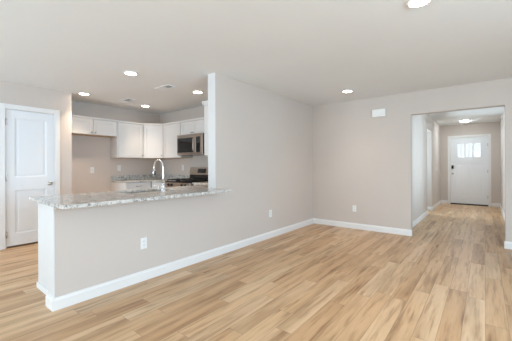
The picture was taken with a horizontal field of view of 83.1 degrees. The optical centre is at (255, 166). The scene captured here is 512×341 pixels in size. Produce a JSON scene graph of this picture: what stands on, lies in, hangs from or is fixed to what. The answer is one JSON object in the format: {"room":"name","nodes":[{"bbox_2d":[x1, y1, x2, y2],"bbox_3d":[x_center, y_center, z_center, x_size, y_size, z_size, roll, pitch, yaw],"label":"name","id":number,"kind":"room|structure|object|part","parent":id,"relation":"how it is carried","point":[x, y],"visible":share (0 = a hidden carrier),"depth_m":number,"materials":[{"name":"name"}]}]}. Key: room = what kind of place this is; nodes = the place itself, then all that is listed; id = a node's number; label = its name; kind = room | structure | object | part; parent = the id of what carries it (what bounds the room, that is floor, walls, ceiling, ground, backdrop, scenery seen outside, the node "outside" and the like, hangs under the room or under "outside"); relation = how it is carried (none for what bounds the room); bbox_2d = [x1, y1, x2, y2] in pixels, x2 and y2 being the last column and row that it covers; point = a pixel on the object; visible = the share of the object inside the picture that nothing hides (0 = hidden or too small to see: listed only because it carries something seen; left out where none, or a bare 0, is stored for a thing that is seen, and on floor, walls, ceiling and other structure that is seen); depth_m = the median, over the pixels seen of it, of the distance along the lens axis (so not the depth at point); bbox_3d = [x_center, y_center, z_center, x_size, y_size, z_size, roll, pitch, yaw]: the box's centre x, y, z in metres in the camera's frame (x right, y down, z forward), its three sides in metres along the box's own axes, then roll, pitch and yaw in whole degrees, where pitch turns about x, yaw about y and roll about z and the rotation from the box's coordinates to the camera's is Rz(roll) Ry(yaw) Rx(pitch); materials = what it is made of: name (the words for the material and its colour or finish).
{"room":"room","nodes":[
{"label":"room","id":0,"kind":"room"},
{"bbox_2d":[0,81,71,194],"bbox_3d":[-4.806,-0.009,2.847,0.120,2.440,5.297,0,0,38],"label":"wall","id":1,"kind":"structure","parent":0,"point":[10,93],"depth_m":4.75,"materials":[{"name":"beige paint"}]},
{"bbox_2d":[5,109,53,246],"bbox_3d":[-3.455,0.174,4.444,0.110,2.014,0.608,0,0,38],"label":"door","id":2,"kind":"structure","parent":1,"relation":"in","point":[29,135],"depth_m":4.42,"materials":[{"name":"white paint"}]},
{"bbox_2d":[0,103,59,249],"bbox_3d":[-3.499,0.148,4.483,0.136,2.118,0.757,0,0,38],"label":"trim","id":3,"kind":"structure","parent":1,"relation":"attached to","point":[3,106],"depth_m":4.21,"materials":[{"name":"white paint"}]},
{"bbox_2d":[72,101,159,193],"bbox_3d":[-2.962,-0.015,6.183,0.120,2.440,2.223,0,0,38],"label":"wall","id":4,"kind":"structure","parent":0,"point":[87,151],"depth_m":5.85,"materials":[{"name":"beige paint"}]},
{"bbox_2d":[72,115,117,137],"bbox_3d":[-3.179,-0.753,5.528,0.353,0.328,0.915,0,0,38],"label":"upper cabinet","id":5,"kind":"object","parent":4,"relation":"attached to","point":[81,125],"visible":0.86,"depth_m":5.46,"materials":[{"name":"white paint"}]},
{"bbox_3d":[-3.211,-0.737,5.267,0.020,0.279,0.442,0,0,38],"label":"door","id":6,"kind":"part","parent":5,"relation":"part of","materials":[{"name":"white paint"}]},
{"bbox_3d":[-3.184,-0.900,5.532,0.341,0.035,0.915,0,0,38],"label":"crown","id":7,"kind":"part","parent":5,"relation":"part of","materials":[{"name":"white paint"}]},
{"bbox_3d":[-2.932,-0.738,5.619,0.020,0.279,0.442,0,0,38],"label":"door","id":8,"kind":"part","parent":5,"relation":"part of","materials":[{"name":"white paint"}]},
{"bbox_2d":[110,120,143,158],"bbox_3d":[-2.717,-0.543,6.111,0.353,0.751,0.565,0,0,38],"label":"upper cabinet","id":9,"kind":"object","parent":4,"relation":"attached to","point":[128,143],"visible":0.98,"depth_m":5.99,"materials":[{"name":"white paint"}]},
{"bbox_3d":[-2.605,-0.527,6.031,0.020,0.702,0.535,0,0,38],"label":"door","id":10,"kind":"part","parent":9,"relation":"part of","materials":[{"name":"white paint"}]},
{"bbox_3d":[-2.723,-0.901,6.114,0.341,0.035,0.565,0,0,38],"label":"crown","id":11,"kind":"part","parent":9,"relation":"part of","materials":[{"name":"white paint"}]},
{"bbox_2d":[55,73,312,296],"bbox_3d":[-0.296,-0.024,4.266,0.140,2.440,4.630,0,0,38],"label":"wall","id":12,"kind":"structure","parent":0,"point":[264,138],"depth_m":3.96,"materials":[{"name":"beige paint"}]},
{"bbox_2d":[45,293,53,311],"bbox_3d":[-1.739,1.148,2.438,0.168,0.105,0.014,0,0,38],"label":"baseboard","id":13,"kind":"structure","parent":12,"relation":"attached to","point":[49,300],"depth_m":2.42,"materials":[{"name":"white paint"}]},
{"bbox_2d":[48,206,54,297],"bbox_3d":[-1.734,0.767,2.447,0.139,0.868,0.010,0,0,38],"label":"trim","id":14,"kind":"structure","parent":12,"relation":"attached to","point":[51,210],"depth_m":2.43,"materials":[{"name":"white paint"}]},
{"bbox_2d":[141,237,146,248],"bbox_3d":[-1.175,0.809,3.031,0.010,0.118,0.072,0,0,38],"label":"wall outlet","id":15,"kind":"object","parent":12,"relation":"attached to","point":[143,240],"visible":1,"depth_m":3.03,"materials":[{"name":"white plastic"}]},
{"bbox_2d":[54,218,313,310],"bbox_3d":[-0.235,1.143,4.214,0.014,0.105,4.640,0,0,38],"label":"baseboard","id":16,"kind":"structure","parent":12,"relation":"attached to","point":[69,299],"depth_m":3.15,"materials":[{"name":"white paint"}]},
{"bbox_2d":[202,100,207,155],"bbox_3d":[-0.430,-0.558,4.499,0.353,0.806,0.788,0,0,38],"label":"upper cabinet","id":17,"kind":"object","parent":12,"relation":"attached to","point":[204,103],"visible":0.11,"depth_m":4.26,"materials":[{"name":"white paint"}]},
{"bbox_3d":[-0.648,-0.529,4.443,0.020,0.732,0.370,0,0,38],"label":"door","id":18,"kind":"part","parent":17,"relation":"part of","materials":[{"name":"white paint"}]},
{"bbox_2d":[208,73,215,187],"bbox_3d":[-0.595,-0.473,3.891,0.139,1.540,0.012,0,0,38],"label":"trim","id":19,"kind":"structure","parent":12,"relation":"attached to","point":[211,77],"depth_m":3.88,"materials":[{"name":"white paint"}]},
{"bbox_2d":[160,106,207,174],"bbox_3d":[-1.028,-0.021,5.992,3.150,2.440,0.120,0,0,38],"label":"wall","id":20,"kind":"structure","parent":0,"point":[171,166],"depth_m":6.39,"materials":[{"name":"beige paint"}]},
{"bbox_2d":[137,123,173,158],"bbox_3d":[-2.248,-0.545,6.475,0.635,0.751,0.633,0,0,38],"label":"upper cabinet","id":21,"kind":"object","parent":20,"relation":"attached to","point":[152,133],"visible":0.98,"depth_m":6.27,"materials":[{"name":"white paint"}]},
{"bbox_3d":[-2.224,-0.903,6.263,0.431,0.035,0.038,0,0,-7],"label":"crown","id":22,"kind":"part","parent":21,"relation":"part of","materials":[{"name":"white paint"}]},
{"bbox_3d":[-2.224,-0.528,6.272,0.395,0.702,0.020,0,0,-7],"label":"door","id":23,"kind":"part","parent":21,"relation":"part of","materials":[{"name":"white paint"}]},
{"bbox_2d":[163,121,192,158],"bbox_3d":[-1.691,-0.547,6.212,0.610,0.751,0.353,0,0,38],"label":"upper cabinet","id":24,"kind":"object","parent":20,"relation":"attached to","point":[171,130],"visible":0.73,"depth_m":6.11,"materials":[{"name":"white paint"}]},
{"bbox_3d":[-1.688,-0.905,6.216,0.610,0.035,0.341,0,0,38],"label":"crown","id":25,"kind":"part","parent":24,"relation":"part of","materials":[{"name":"white paint"}]},
{"bbox_3d":[-1.781,-0.530,6.109,0.580,0.702,0.020,0,0,38],"label":"door","id":26,"kind":"part","parent":24,"relation":"part of","materials":[{"name":"white paint"}]},
{"bbox_2d":[180,117,203,134],"bbox_3d":[-1.151,-0.775,5.783,0.760,0.298,0.353,0,0,38],"label":"upper cabinet","id":27,"kind":"object","parent":20,"relation":"attached to","point":[196,125],"visible":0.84,"depth_m":5.67,"materials":[{"name":"white paint"}]},
{"bbox_3d":[-1.381,-0.758,5.792,0.368,0.249,0.020,0,0,38],"label":"door","id":28,"kind":"part","parent":27,"relation":"part of","materials":[{"name":"white paint"}]},
{"bbox_2d":[177,133,203,155],"bbox_3d":[-1.184,-0.420,5.737,0.757,0.398,0.467,0,0,38],"label":"microwave","id":29,"kind":"object","parent":27,"relation":"attached to","point":[188,144],"visible":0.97,"depth_m":5.56,"materials":[{"name":"silver metal"}]},
{"bbox_3d":[-1.361,-0.408,5.660,0.575,0.315,0.026,0,0,38],"label":"door","id":30,"kind":"part","parent":29,"relation":"part of","materials":[{"name":"black glass"}]},
{"bbox_3d":[-1.289,-0.234,5.604,0.757,0.027,0.026,0,0,38],"label":"trim","id":31,"kind":"part","parent":29,"relation":"part of","materials":[{"name":"silver metal"}]},
{"bbox_3d":[-1.063,-0.409,5.425,0.179,0.315,0.026,0,0,38],"label":"control panel","id":32,"kind":"part","parent":29,"relation":"part of","materials":[{"name":"silver metal"}]},
{"bbox_3d":[-1.147,-0.907,5.788,0.760,0.035,0.341,0,0,38],"label":"crown","id":33,"kind":"part","parent":27,"relation":"part of","materials":[{"name":"white paint"}]},
{"bbox_3d":[-1.089,-0.759,5.561,0.368,0.249,0.020,0,0,38],"label":"door","id":34,"kind":"part","parent":27,"relation":"part of","materials":[{"name":"white paint"}]},
{"bbox_2d":[0,0,511,125],"bbox_3d":[1.097,-1.299,3.848,9.450,0.100,14.500,0,0,38],"label":"ceiling","id":35,"kind":"structure","parent":0,"point":[309,52],"depth_m":3.05,"materials":[{"name":"white paint"}]},
{"bbox_2d":[118,98,133,102],"bbox_3d":[-2.432,-1.232,5.439,0.360,0.009,0.160,0,0,38],"label":"ceiling vent","id":36,"kind":"object","parent":35,"relation":"in","point":[127,99],"visible":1,"depth_m":5.43,"materials":[{"name":"white plastic"}]},
{"bbox_2d":[124,71,137,75],"bbox_3d":[-1.665,-1.233,3.847,0.176,0.013,0.176,0,0,38],"label":"recessed light","id":37,"kind":"object","parent":35,"relation":"in","point":[131,73],"visible":1,"depth_m":3.83,"materials":[{"name":"white plastic"}]},
{"bbox_2d":[154,84,174,90],"bbox_3d":[-1.438,-1.236,4.560,0.360,0.009,0.160,0,0,38],"label":"ceiling vent","id":38,"kind":"object","parent":35,"relation":"in","point":[165,87],"visible":1,"depth_m":4.54,"materials":[{"name":"white plastic"}]},
{"bbox_2d":[192,90,202,93],"bbox_3d":[-0.974,-1.235,4.824,0.176,0.013,0.176,0,0,38],"label":"recessed light","id":39,"kind":"object","parent":35,"relation":"in","point":[194,91],"visible":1,"depth_m":4.80,"materials":[{"name":"white"}]},
{"bbox_2d":[406,0,431,7],"bbox_3d":[1.233,-1.243,2.183,0.176,0.013,0.176,0,0,38],"label":"recessed light","id":40,"kind":"object","parent":35,"relation":"in","point":[410,3],"visible":1,"depth_m":2.20,"materials":[{"name":"white plastic"}]},
{"bbox_2d":[0,203,511,340],"bbox_3d":[1.105,1.241,3.848,9.450,0.100,14.500,0,0,38],"label":"floor","id":41,"kind":"structure","parent":0,"point":[451,279],"depth_m":2.68,"materials":[{"name":"brown wood"}]},
{"bbox_2d":[38,203,47,288],"bbox_3d":[-1.780,0.767,2.974,0.584,0.868,0.640,0,0,38],"label":"base cabinet","id":42,"kind":"object","parent":41,"relation":"on","point":[42,209],"visible":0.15,"depth_m":2.77,"materials":[{"name":"white paint"}]},
{"bbox_2d":[36,282,47,294],"bbox_3d":[-1.969,1.174,2.709,0.528,0.055,0.012,0,0,38],"label":"trim","id":43,"kind":"structure","parent":42,"relation":"attached to","point":[39,286],"depth_m":2.77,"materials":[{"name":"white paint"}]},
{"bbox_2d":[29,186,231,208],"bbox_3d":[-1.273,0.313,3.225,1.008,0.032,1.876,0,0,38],"label":"countertop","id":44,"kind":"structure","parent":42,"relation":"on","point":[79,200],"depth_m":2.84,"materials":[{"name":"stone"}]},
{"bbox_2d":[152,159,165,190],"bbox_3d":[-1.196,0.107,3.451,0.250,0.380,0.134,0,0,38],"label":"faucet","id":45,"kind":"object","parent":44,"relation":"on","point":[162,187],"visible":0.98,"depth_m":3.41,"materials":[{"name":"silver metal"}]},
{"bbox_3d":[-1.175,0.077,3.481,0.215,0.320,0.021,0,0,38],"label":"spout","id":46,"kind":"part","parent":45,"relation":"part of","materials":[{"name":"silver metal"}]},
{"bbox_2d":[111,182,150,190],"bbox_3d":[-2.592,0.770,6.027,0.644,0.868,0.560,0,0,38],"label":"base cabinet","id":47,"kind":"object","parent":41,"relation":"on","point":[142,185],"visible":0.29,"depth_m":5.83,"materials":[{"name":"white paint"}]},
{"bbox_3d":[-2.377,0.421,5.856,0.020,0.155,0.540,0,0,38],"label":"drawer","id":48,"kind":"part","parent":47,"relation":"part of","materials":[{"name":"white paint"}]},
{"bbox_2d":[152,182,164,187],"bbox_3d":[-1.796,0.767,6.113,0.600,0.868,0.644,0,0,38],"label":"base cabinet","id":49,"kind":"object","parent":41,"relation":"on","point":[159,184],"visible":0.16,"depth_m":5.96,"materials":[{"name":"white paint"}]},
{"bbox_2d":[111,174,189,182],"bbox_3d":[-2.192,0.265,6.094,1.193,0.135,1.163,0,0,38],"label":"countertop","id":50,"kind":"structure","parent":49,"relation":"on","point":[158,177],"depth_m":6.32,"materials":[{"name":"stone"}]},
{"bbox_2d":[165,167,207,186],"bbox_3d":[-1.290,0.613,5.647,0.761,1.172,0.709,0,0,38],"label":"range","id":51,"kind":"object","parent":41,"relation":"on","point":[197,174],"visible":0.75,"depth_m":5.65,"materials":[{"name":"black metal"}]},
{"bbox_2d":[165,180,207,182],"bbox_3d":[-1.289,0.291,5.650,0.761,0.036,0.612,0,0,38],"label":"cooktop","id":52,"kind":"object","parent":51,"relation":"in","point":[173,181],"depth_m":5.38,"materials":[{"name":"black ceramic"}]},
{"bbox_3d":[-1.093,0.103,5.898,0.757,0.152,0.069,0,0,38],"label":"control panel","id":53,"kind":"part","parent":51,"relation":"part of","materials":[{"name":"silver metal"}]},
{"bbox_3d":[-0.773,0.764,4.246,0.585,0.868,1.025,0,0,38],"label":"base cabinet","id":54,"kind":"object","parent":41,"relation":"on","visible":0},
{"bbox_2d":[187,182,207,187],"bbox_3d":[-0.704,0.260,4.815,1.180,0.135,1.321,0,0,38],"label":"countertop","id":55,"kind":"structure","parent":54,"relation":"on","point":[197,184],"depth_m":4.80,"materials":[{"name":"stone"}]},
{"bbox_2d":[313,78,511,241],"bbox_3d":[3.479,-0.037,4.313,6.000,2.440,0.130,0,0,38],"label":"wall","id":56,"kind":"structure","parent":0,"point":[361,160],"depth_m":5.22,"materials":[{"name":"beige paint"}]},
{"bbox_2d":[314,218,411,235],"bbox_3d":[1.922,1.136,5.457,1.825,0.105,0.014,0,0,38],"label":"baseboard","id":57,"kind":"structure","parent":56,"relation":"attached to","point":[383,229],"depth_m":5.36,"materials":[{"name":"white paint"}]},
{"bbox_2d":[372,108,385,117],"bbox_3d":[2.212,-0.956,5.202,0.236,0.140,0.045,0,0,38],"label":"door chime","id":58,"kind":"object","parent":56,"relation":"attached to","point":[377,112],"visible":1,"depth_m":5.18,"materials":[{"name":"white plastic"}]},
{"bbox_2d":[504,241,511,248],"bbox_3d":[4.679,1.127,3.274,2.834,0.105,0.014,0,0,38],"label":"baseboard","id":59,"kind":"structure","parent":56,"relation":"attached to","point":[507,245],"depth_m":4.13,"materials":[{"name":"white paint"}]},
{"bbox_2d":[412,114,440,221],"bbox_3d":[4.181,-0.039,7.153,0.125,2.440,5.194,0,0,38],"label":"wall","id":60,"kind":"structure","parent":0,"point":[426,179],"depth_m":6.78,"materials":[{"name":"beige paint"}]},
{"bbox_2d":[412,210,427,226],"bbox_3d":[3.401,1.131,6.051,0.014,0.105,2.494,0,0,38],"label":"baseboard","id":61,"kind":"structure","parent":60,"relation":"attached to","point":[415,222],"depth_m":6.14,"materials":[{"name":"white paint"}]},
{"bbox_2d":[432,200,440,210],"bbox_3d":[5.249,1.125,8.385,0.014,0.105,1.940,0,0,38],"label":"baseboard","id":62,"kind":"structure","parent":60,"relation":"attached to","point":[439,202],"depth_m":8.26,"materials":[{"name":"white paint"}]},
{"bbox_2d":[440,122,499,202],"bbox_3d":[5.907,-0.045,9.181,3.065,2.440,0.130,0,0,38],"label":"wall","id":63,"kind":"structure","parent":0,"point":[493,128],"depth_m":8.57,"materials":[{"name":"beige paint"}]},
{"bbox_2d":[450,137,487,204],"bbox_3d":[6.421,0.138,8.716,0.922,2.001,0.110,0,0,38],"label":"door","id":64,"kind":"structure","parent":63,"relation":"in","point":[469,175],"depth_m":8.71,"materials":[{"name":"white paint"}]},
{"bbox_3d":[6.422,-0.175,8.720,0.715,0.027,0.022,0,0,38],"label":"shelf moulding","id":65,"kind":"part","parent":64,"relation":"part of","materials":[{"name":"white paint"}]},
{"bbox_2d":[450,203,487,205],"bbox_3d":[6.443,1.158,8.748,0.922,0.030,0.150,0,0,38],"label":"trim","id":66,"kind":"structure","parent":63,"relation":"attached to","point":[450,203],"depth_m":8.69,"materials":[{"name":"grey metal"}]},
{"bbox_2d":[448,134,490,206],"bbox_3d":[6.440,0.121,8.749,1.050,2.105,0.146,0,0,38],"label":"trim","id":67,"kind":"structure","parent":63,"relation":"attached to","point":[480,135],"depth_m":8.57,"materials":[{"name":"white paint"}]},
{"bbox_2d":[491,203,499,206],"bbox_3d":[6.891,1.119,8.313,0.183,0.105,0.014,0,0,38],"label":"baseboard","id":68,"kind":"structure","parent":63,"relation":"attached to","point":[492,204],"depth_m":8.31,"materials":[{"name":"white paint"}]},
{"bbox_2d":[500,109,504,213],"bbox_3d":[5.409,-0.043,6.180,0.120,2.440,5.194,0,0,38],"label":"wall","id":69,"kind":"structure","parent":0,"point":[502,121],"depth_m":7.17,"materials":[{"name":"beige paint"}]},
{"bbox_2d":[500,204,504,219],"bbox_3d":[5.361,1.124,6.221,0.014,0.105,5.194,0,0,38],"label":"baseboard","id":70,"kind":"structure","parent":69,"relation":"attached to","point":[502,211],"depth_m":6.97,"materials":[{"name":"white paint"}]}
]}

